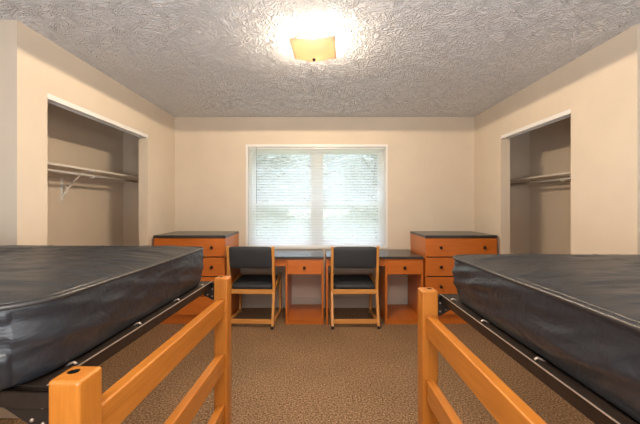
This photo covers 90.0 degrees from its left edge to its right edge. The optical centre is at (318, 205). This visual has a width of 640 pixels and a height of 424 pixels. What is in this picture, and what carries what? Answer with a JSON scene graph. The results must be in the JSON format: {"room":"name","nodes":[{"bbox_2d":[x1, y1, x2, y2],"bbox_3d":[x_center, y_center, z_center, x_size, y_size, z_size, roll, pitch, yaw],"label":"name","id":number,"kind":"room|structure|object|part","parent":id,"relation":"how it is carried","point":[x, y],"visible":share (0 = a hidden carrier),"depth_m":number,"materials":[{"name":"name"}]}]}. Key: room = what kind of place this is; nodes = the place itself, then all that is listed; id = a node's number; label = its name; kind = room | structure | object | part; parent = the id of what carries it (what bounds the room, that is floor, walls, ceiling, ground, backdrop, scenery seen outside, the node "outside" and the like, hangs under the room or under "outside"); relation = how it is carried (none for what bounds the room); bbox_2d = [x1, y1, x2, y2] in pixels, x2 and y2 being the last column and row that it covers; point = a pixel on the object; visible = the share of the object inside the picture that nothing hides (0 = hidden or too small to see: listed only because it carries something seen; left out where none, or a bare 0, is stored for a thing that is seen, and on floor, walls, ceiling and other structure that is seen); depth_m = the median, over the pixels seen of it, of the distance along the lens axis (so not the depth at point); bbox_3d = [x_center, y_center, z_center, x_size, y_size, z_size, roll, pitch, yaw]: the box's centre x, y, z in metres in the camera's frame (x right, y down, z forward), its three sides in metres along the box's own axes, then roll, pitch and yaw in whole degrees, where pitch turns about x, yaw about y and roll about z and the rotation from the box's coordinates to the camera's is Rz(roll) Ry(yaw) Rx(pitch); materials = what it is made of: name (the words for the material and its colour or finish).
{"room":"dorm room","nodes":[
{"label":"dorm room","id":0,"kind":"room"},
{"bbox_2d":[47,102,122,245],"bbox_3d":[-2.560,0.080,3.080,0.100,2.440,2.040,0,0,0],"label":"wall","id":1,"kind":"structure","parent":0,"point":[90,213],"depth_m":3.41,"materials":[{"name":"paint"}]},
{"bbox_2d":[47,162,138,199],"bbox_3d":[-2.343,-0.205,3.100,0.336,0.300,2.000,0,0,0],"label":"closet shelf","id":2,"kind":"object","parent":1,"relation":"attached to","point":[55,170],"visible":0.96,"depth_m":3.13,"materials":[{"name":"beige metal"}]},
{"bbox_3d":[-2.210,-0.293,3.100,0.028,0.028,2.000,0,0,0],"label":"hanging rod","id":3,"kind":"part","parent":2,"relation":"part of","materials":[{"name":"grey metal"}]},
{"bbox_2d":[0,20,174,417],"bbox_3d":[-2.400,0.080,3.030,1.100,2.440,2.140,0,0,0],"label":"wall","id":4,"kind":"structure","parent":0,"point":[32,66],"depth_m":2.14,"materials":[{"name":"paint"}]},
{"bbox_2d":[47,93,147,137],"bbox_3d":[-1.887,-0.752,2.820,0.075,0.036,1.280,0,0,0],"label":"door track","id":5,"kind":"object","parent":4,"relation":"attached to","point":[51,99],"visible":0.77,"depth_m":2.63,"materials":[{"name":"white metal"}]},
{"bbox_2d":[0,308,594,423],"bbox_3d":[0.000,1.360,0.960,6.100,0.120,6.720,0,0,0],"label":"floor","id":6,"kind":"structure","parent":0,"point":[289,373],"depth_m":2.47,"materials":[{"name":"carpet"}]},
{"bbox_2d":[0,276,230,423],"bbox_3d":[-1.590,0.843,1.281,2.170,0.914,1.075,0,0,2],"label":"frame","id":7,"kind":"object","parent":6,"relation":"on","point":[71,393],"visible":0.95,"depth_m":1.00,"materials":[{"name":"brown wood"}]},
{"bbox_2d":[67,369,80,373],"bbox_3d":[-0.573,0.413,0.748,0.026,0.052,0.026,0,0,2],"label":"socket","id":8,"kind":"object","parent":7,"relation":"attached to","point":[70,371],"depth_m":0.76,"materials":[{"name":"black plastic"}]},
{"bbox_3d":[-0.562,0.843,0.740,0.074,0.914,0.074,0,0,2],"label":"post","id":9,"kind":"part","parent":7,"relation":"part of","materials":[{"name":"brown wood"}]},
{"bbox_2d":[0,245,203,389],"bbox_3d":[-1.609,0.298,1.224,2.012,0.227,1.104,0,0,2],"label":"mattress","id":10,"kind":"object","parent":7,"relation":"on","point":[58,303],"visible":1,"depth_m":0.93,"materials":[{"name":"black leather"}]},
{"bbox_3d":[-0.540,0.542,1.240,0.038,0.095,0.935,0,0,2],"label":"rail","id":11,"kind":"part","parent":7,"relation":"part of","materials":[{"name":"brown wood"}]},
{"bbox_3d":[-0.540,0.833,1.240,0.038,0.095,0.935,0,0,2],"label":"rail","id":12,"kind":"part","parent":7,"relation":"part of","materials":[{"name":"brown wood"}]},
{"bbox_3d":[-0.540,1.105,1.240,0.038,0.090,0.935,0,0,2],"label":"rail","id":13,"kind":"part","parent":7,"relation":"part of","materials":[{"name":"brown wood"}]},
{"bbox_3d":[-0.523,0.843,1.741,0.074,0.914,0.074,0,0,2],"label":"post","id":14,"kind":"part","parent":7,"relation":"part of","materials":[{"name":"brown wood"}]},
{"bbox_2d":[153,231,238,323],"bbox_3d":[-1.417,0.810,3.776,0.790,0.979,0.613,0,0,0],"label":"dresser","id":15,"kind":"object","parent":6,"relation":"on","point":[214,243],"visible":0.27,"depth_m":3.50,"materials":[{"name":"brown wood"}]},
{"bbox_3d":[-1.417,0.454,3.764,0.778,0.199,0.531,0,0,0],"label":"drawer","id":16,"kind":"part","parent":15,"relation":"part of","materials":[{"name":"brown wood"}]},
{"bbox_3d":[-1.417,1.092,3.764,0.778,0.199,0.531,0,0,0],"label":"drawer","id":17,"kind":"part","parent":15,"relation":"part of","materials":[{"name":"brown wood"}]},
{"bbox_3d":[-1.417,0.879,3.764,0.778,0.199,0.531,0,0,0],"label":"drawer","id":18,"kind":"part","parent":15,"relation":"part of","materials":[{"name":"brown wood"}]},
{"bbox_3d":[-1.417,0.667,3.764,0.778,0.199,0.531,0,0,0],"label":"drawer","id":19,"kind":"part","parent":15,"relation":"part of","materials":[{"name":"brown wood"}]},
{"bbox_2d":[226,246,281,329],"bbox_3d":[-0.728,0.865,3.647,0.522,0.871,0.560,0,0,3],"label":"desk chair","id":20,"kind":"object","parent":6,"relation":"on","point":[236,256],"visible":0.93,"depth_m":3.45,"materials":[{"name":"brown wood"}]},
{"bbox_3d":[-0.981,0.862,3.458,0.028,0.865,0.138,0,0,2],"label":"leg","id":21,"kind":"part","parent":20,"relation":"part of","materials":[{"name":"brown wood"}]},
{"bbox_3d":[-0.961,1.062,3.913,0.028,0.476,0.049,0,0,2],"label":"leg","id":22,"kind":"part","parent":20,"relation":"part of","materials":[{"name":"brown wood"}]},
{"bbox_3d":[-0.736,0.557,3.450,0.474,0.235,0.043,0,8,2],"label":"backrest","id":23,"kind":"part","parent":20,"relation":"part of","materials":[{"name":"black fabric"}]},
{"bbox_3d":[-0.735,0.931,3.482,0.464,0.048,0.022,0,0,2],"label":"rail","id":24,"kind":"part","parent":20,"relation":"part of","materials":[{"name":"brown wood"}]},
{"bbox_3d":[-0.725,0.873,3.711,0.455,0.067,0.430,0,3,2],"label":"seat","id":25,"kind":"part","parent":20,"relation":"part of","materials":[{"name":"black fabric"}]},
{"bbox_3d":[-0.491,0.862,3.437,0.028,0.865,0.138,0,0,2],"label":"leg","id":26,"kind":"part","parent":20,"relation":"part of","materials":[{"name":"brown wood"}]},
{"bbox_3d":[-0.481,0.880,3.682,0.026,0.115,0.383,0,0,3],"label":"seat rail","id":27,"kind":"part","parent":20,"relation":"part of","materials":[{"name":"brown wood"}]},
{"bbox_3d":[-0.472,1.062,3.891,0.028,0.476,0.049,0,0,2],"label":"leg","id":28,"kind":"part","parent":20,"relation":"part of","materials":[{"name":"brown wood"}]},
{"bbox_2d":[226,249,322,324],"bbox_3d":[-0.484,0.926,3.771,1.065,0.748,0.599,0,0,0],"label":"desk","id":29,"kind":"object","parent":6,"relation":"on","point":[296,261],"visible":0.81,"depth_m":3.57,"materials":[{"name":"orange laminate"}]},
{"bbox_3d":[-1.006,0.939,3.778,0.020,0.722,0.544,0,0,0],"label":"panel","id":30,"kind":"part","parent":29,"relation":"part of","materials":[{"name":"brown wood"}]},
{"bbox_3d":[-0.356,0.939,3.778,0.020,0.722,0.544,0,0,0],"label":"panel","id":31,"kind":"part","parent":29,"relation":"part of","materials":[{"name":"brown wood"}]},
{"bbox_2d":[287,304,321,320],"bbox_3d":[-0.159,1.251,3.775,0.375,0.018,0.530,0,0,0],"label":"shelf","id":32,"kind":"object","parent":29,"relation":"attached to","point":[297,312],"depth_m":3.73,"materials":[{"name":"brown wood"}]},
{"bbox_3d":[-0.159,0.672,3.745,0.371,0.152,0.490,0,0,0],"label":"drawer","id":33,"kind":"part","parent":29,"relation":"part of","materials":[{"name":"brown wood"}]},
{"bbox_3d":[-0.159,0.587,3.531,0.375,0.018,0.038,0,0,0],"label":"drawer rail","id":34,"kind":"part","parent":29,"relation":"part of","materials":[{"name":"brown wood"}]},
{"bbox_3d":[0.038,0.939,3.778,0.020,0.722,0.544,0,0,0],"label":"panel","id":35,"kind":"part","parent":29,"relation":"part of","materials":[{"name":"brown wood"}]},
{"bbox_2d":[329,246,380,328],"bbox_3d":[0.386,0.865,3.647,0.522,0.871,0.560,0,0,-1],"label":"desk chair","id":36,"kind":"object","parent":6,"relation":"on","point":[341,257],"visible":1,"depth_m":3.44,"materials":[{"name":"black fabric"}]},
{"bbox_3d":[0.138,1.062,3.900,0.028,0.476,0.049,0,0,0],"label":"leg","id":37,"kind":"part","parent":36,"relation":"part of","materials":[{"name":"brown wood"}]},
{"bbox_3d":[0.142,0.862,3.446,0.028,0.865,0.138,0,0,0],"label":"leg","id":38,"kind":"part","parent":36,"relation":"part of","materials":[{"name":"brown wood"}]},
{"bbox_3d":[0.385,0.873,3.711,0.455,0.067,0.430,0,3,0],"label":"seat","id":39,"kind":"part","parent":36,"relation":"part of","materials":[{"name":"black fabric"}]},
{"bbox_3d":[0.387,0.931,3.482,0.464,0.048,0.022,0,0,0],"label":"rail","id":40,"kind":"part","parent":36,"relation":"part of","materials":[{"name":"brown wood"}]},
{"bbox_3d":[0.387,0.557,3.450,0.474,0.235,0.043,0,8,-1],"label":"backrest","id":41,"kind":"part","parent":36,"relation":"part of","materials":[{"name":"black fabric"}]},
{"bbox_3d":[0.628,1.062,3.905,0.028,0.476,0.049,0,0,0],"label":"leg","id":42,"kind":"part","parent":36,"relation":"part of","materials":[{"name":"brown wood"}]},
{"bbox_3d":[0.632,0.862,3.450,0.028,0.865,0.138,0,0,-1],"label":"leg","id":43,"kind":"part","parent":36,"relation":"part of","materials":[{"name":"brown wood"}]},
{"bbox_2d":[325,249,423,324],"bbox_3d":[0.611,0.926,3.771,1.065,0.748,0.599,0,0,0],"label":"desk","id":44,"kind":"object","parent":6,"relation":"on","point":[391,261],"visible":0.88,"depth_m":3.57,"materials":[{"name":"brown wood"}]},
{"bbox_3d":[0.088,0.939,3.778,0.020,0.722,0.544,0,0,0],"label":"panel","id":45,"kind":"part","parent":44,"relation":"part of","materials":[{"name":"brown wood"}]},
{"bbox_3d":[0.738,0.939,3.778,0.020,0.722,0.544,0,0,0],"label":"panel","id":46,"kind":"part","parent":44,"relation":"part of","materials":[{"name":"brown wood"}]},
{"bbox_2d":[387,304,417,320],"bbox_3d":[0.935,1.251,3.775,0.375,0.018,0.530,0,0,0],"label":"shelf","id":47,"kind":"object","parent":44,"relation":"attached to","point":[395,312],"depth_m":3.70,"materials":[{"name":"brown wood"}]},
{"bbox_3d":[0.935,0.672,3.745,0.371,0.152,0.490,0,0,0],"label":"drawer","id":48,"kind":"part","parent":44,"relation":"part of","materials":[{"name":"brown wood"}]},
{"bbox_3d":[0.935,0.587,3.531,0.375,0.018,0.038,0,0,0],"label":"drawer rail","id":49,"kind":"part","parent":44,"relation":"part of","materials":[{"name":"brown wood"}]},
{"bbox_3d":[1.133,0.939,3.778,0.020,0.722,0.544,0,0,0],"label":"panel","id":50,"kind":"part","parent":44,"relation":"part of","materials":[{"name":"brown wood"}]},
{"bbox_2d":[410,231,497,323],"bbox_3d":[1.558,0.810,3.776,0.790,0.979,0.613,0,0,0],"label":"dresser","id":51,"kind":"object","parent":6,"relation":"on","point":[438,249],"visible":0.46,"depth_m":3.50,"materials":[{"name":"brown wood"}]},
{"bbox_3d":[1.558,0.667,3.764,0.778,0.199,0.531,0,0,0],"label":"drawer","id":52,"kind":"part","parent":51,"relation":"part of","materials":[{"name":"brown wood"}]},
{"bbox_3d":[1.558,0.879,3.764,0.778,0.199,0.531,0,0,0],"label":"drawer","id":53,"kind":"part","parent":51,"relation":"part of","materials":[{"name":"brown wood"}]},
{"bbox_3d":[1.558,1.092,3.764,0.778,0.199,0.531,0,0,0],"label":"drawer","id":54,"kind":"part","parent":51,"relation":"part of","materials":[{"name":"brown wood"}]},
{"bbox_3d":[1.558,0.454,3.764,0.778,0.199,0.531,0,0,0],"label":"drawer","id":55,"kind":"part","parent":51,"relation":"part of","materials":[{"name":"brown wood"}]},
{"bbox_2d":[418,287,639,423],"bbox_3d":[1.553,0.843,0.988,2.170,0.914,1.075,0,0,0],"label":"frame","id":56,"kind":"object","parent":6,"relation":"on","point":[505,406],"visible":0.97,"depth_m":1.02,"materials":[{"name":"brown wood"}]},
{"bbox_3d":[0.505,0.843,1.488,0.074,0.914,0.074,0,0,0],"label":"post","id":57,"kind":"part","parent":56,"relation":"part of","materials":[{"name":"brown wood"}]},
{"bbox_3d":[0.503,0.833,0.988,0.038,0.095,0.935,0,0,0],"label":"rail","id":58,"kind":"part","parent":56,"relation":"part of","materials":[{"name":"brown wood"}]},
{"bbox_3d":[0.503,0.542,0.988,0.038,0.095,0.935,0,0,0],"label":"rail","id":59,"kind":"part","parent":56,"relation":"part of","materials":[{"name":"brown wood"}]},
{"bbox_2d":[452,253,639,421],"bbox_3d":[1.574,0.301,0.903,2.016,0.221,1.094,0,0,0],"label":"mattress","id":60,"kind":"object","parent":56,"relation":"on","point":[580,313],"visible":1,"depth_m":0.82,"materials":[{"name":"black leather"}]},
{"bbox_2d":[0,0,639,116],"bbox_3d":[0.000,-1.200,0.960,6.100,0.120,6.720,0,0,0],"label":"ceiling","id":61,"kind":"structure","parent":0,"point":[187,58],"depth_m":2.32,"materials":[{"name":"white paint"}]},
{"bbox_2d":[289,30,335,61],"bbox_3d":[-0.035,-1.067,2.200,0.300,0.147,0.300,0,0,4],"label":"ceiling light","id":62,"kind":"object","parent":61,"relation":"attached to","point":[311,45],"visible":1,"depth_m":2.12,"materials":[{"name":"yellow glass"}]},
{"bbox_2d":[123,117,529,296],"bbox_3d":[0.000,0.080,4.200,5.900,2.440,0.200,0,0,0],"label":"wall","id":63,"kind":"structure","parent":0,"point":[431,159],"depth_m":4.10,"materials":[{"name":"paint"}]},
{"bbox_2d":[246,144,387,248],"bbox_3d":[-0.029,-0.121,4.184,1.817,1.331,0.192,0,0,0],"label":"window","id":64,"kind":"structure","parent":63,"relation":"in","point":[385,146],"depth_m":4.20,"materials":[{"name":"white paint"}]},
{"bbox_3d":[-0.476,0.216,4.226,0.797,0.532,0.032,0,0,0],"label":"sash","id":65,"kind":"part","parent":64,"relation":"part of","materials":[{"name":"glass"}]},
{"bbox_3d":[-0.476,-0.367,4.260,0.797,0.715,0.030,0,0,0],"label":"sash","id":66,"kind":"part","parent":64,"relation":"part of","materials":[{"name":"white glass"}]},
{"bbox_2d":[249,147,383,245],"bbox_3d":[-0.030,-0.122,4.141,1.750,1.297,0.052,0,0,0],"label":"window blind","id":67,"kind":"object","parent":64,"relation":"attached to","point":[256,148],"visible":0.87,"depth_m":4.15,"materials":[{"name":"white plastic"}]},
{"bbox_3d":[-0.030,0.518,4.150,1.750,0.016,0.024,0,0,0],"label":"rail","id":68,"kind":"part","parent":67,"relation":"part of","materials":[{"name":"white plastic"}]},
{"bbox_3d":[0.420,0.216,4.226,0.796,0.532,0.032,0,0,0],"label":"sash","id":69,"kind":"part","parent":64,"relation":"part of","materials":[{"name":"glass"}]},
{"bbox_3d":[0.420,-0.367,4.260,0.796,0.715,0.030,0,0,0],"label":"sash","id":70,"kind":"part","parent":64,"relation":"part of","materials":[{"name":"white glass"}]},
{"bbox_2d":[242,297,407,307],"bbox_3d":[0.070,1.235,4.092,3.840,0.130,0.016,0,0,0],"label":"baseboard","id":71,"kind":"structure","parent":63,"relation":"attached to","point":[247,302],"depth_m":4.09,"materials":[{"name":"beige paint"}]},
{"bbox_2d":[530,117,570,253],"bbox_3d":[2.750,0.080,3.100,0.100,2.440,2.000,0,0,0],"label":"wall","id":72,"kind":"structure","parent":0,"point":[550,144],"depth_m":3.73,"materials":[{"name":"paint"}]},
{"bbox_2d":[510,171,570,186],"bbox_3d":[2.550,-0.180,3.275,0.301,0.300,1.650,0,0,0],"label":"closet shelf","id":73,"kind":"object","parent":72,"relation":"attached to","point":[565,177],"visible":0.34,"depth_m":3.58,"materials":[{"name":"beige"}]},
{"bbox_3d":[2.435,-0.268,3.275,0.028,0.028,1.650,0,0,0],"label":"hanging rod","id":74,"kind":"part","parent":73,"relation":"part of","materials":[{"name":"grey metal"}]},
{"bbox_2d":[474,24,639,254],"bbox_3d":[2.470,0.080,3.050,0.960,2.440,2.100,0,0,0],"label":"wall","id":75,"kind":"structure","parent":0,"point":[600,87],"depth_m":2.34,"materials":[{"name":"paint"}]},
{"bbox_2d":[501,109,570,138],"bbox_3d":[2.027,-0.752,3.015,0.075,0.036,0.970,0,0,0],"label":"door track","id":76,"kind":"object","parent":75,"relation":"attached to","point":[565,114],"visible":0.77,"depth_m":2.92,"materials":[{"name":"white metal"}]},
{"label":"outside","id":77,"kind":"structure","parent":0,"visible":0},
{"bbox_2d":[283,232,370,235],"bbox_3d":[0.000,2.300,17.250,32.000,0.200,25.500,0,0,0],"label":"ground","id":78,"kind":"structure","parent":77,"point":[287,232],"depth_m":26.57,"materials":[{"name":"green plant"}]},
{"bbox_2d":[256,155,309,235],"bbox_3d":[-1.754,-0.532,9.205,5.214,5.856,4.748,0,0,30],"label":"leafy tree","id":79,"kind":"object","parent":78,"relation":"on","point":[257,155],"visible":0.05,"depth_m":8.63,"materials":[{"name":"green plant"}]},
{"bbox_2d":[276,155,355,235],"bbox_3d":[-0.258,-1.723,20.683,6.531,8.216,7.353,0,0,-21],"label":"leafy tree","id":80,"kind":"object","parent":78,"relation":"on","point":[297,155],"visible":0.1,"depth_m":20.04,"materials":[{"name":"green plant"}]},
{"bbox_2d":[276,155,377,235],"bbox_3d":[2.030,-0.613,12.430,6.651,6.230,5.700,0,0,23],"label":"leafy tree","id":81,"kind":"object","parent":78,"relation":"on","point":[302,155],"visible":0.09,"depth_m":11.69,"materials":[{"name":"green plant"}]}
]}

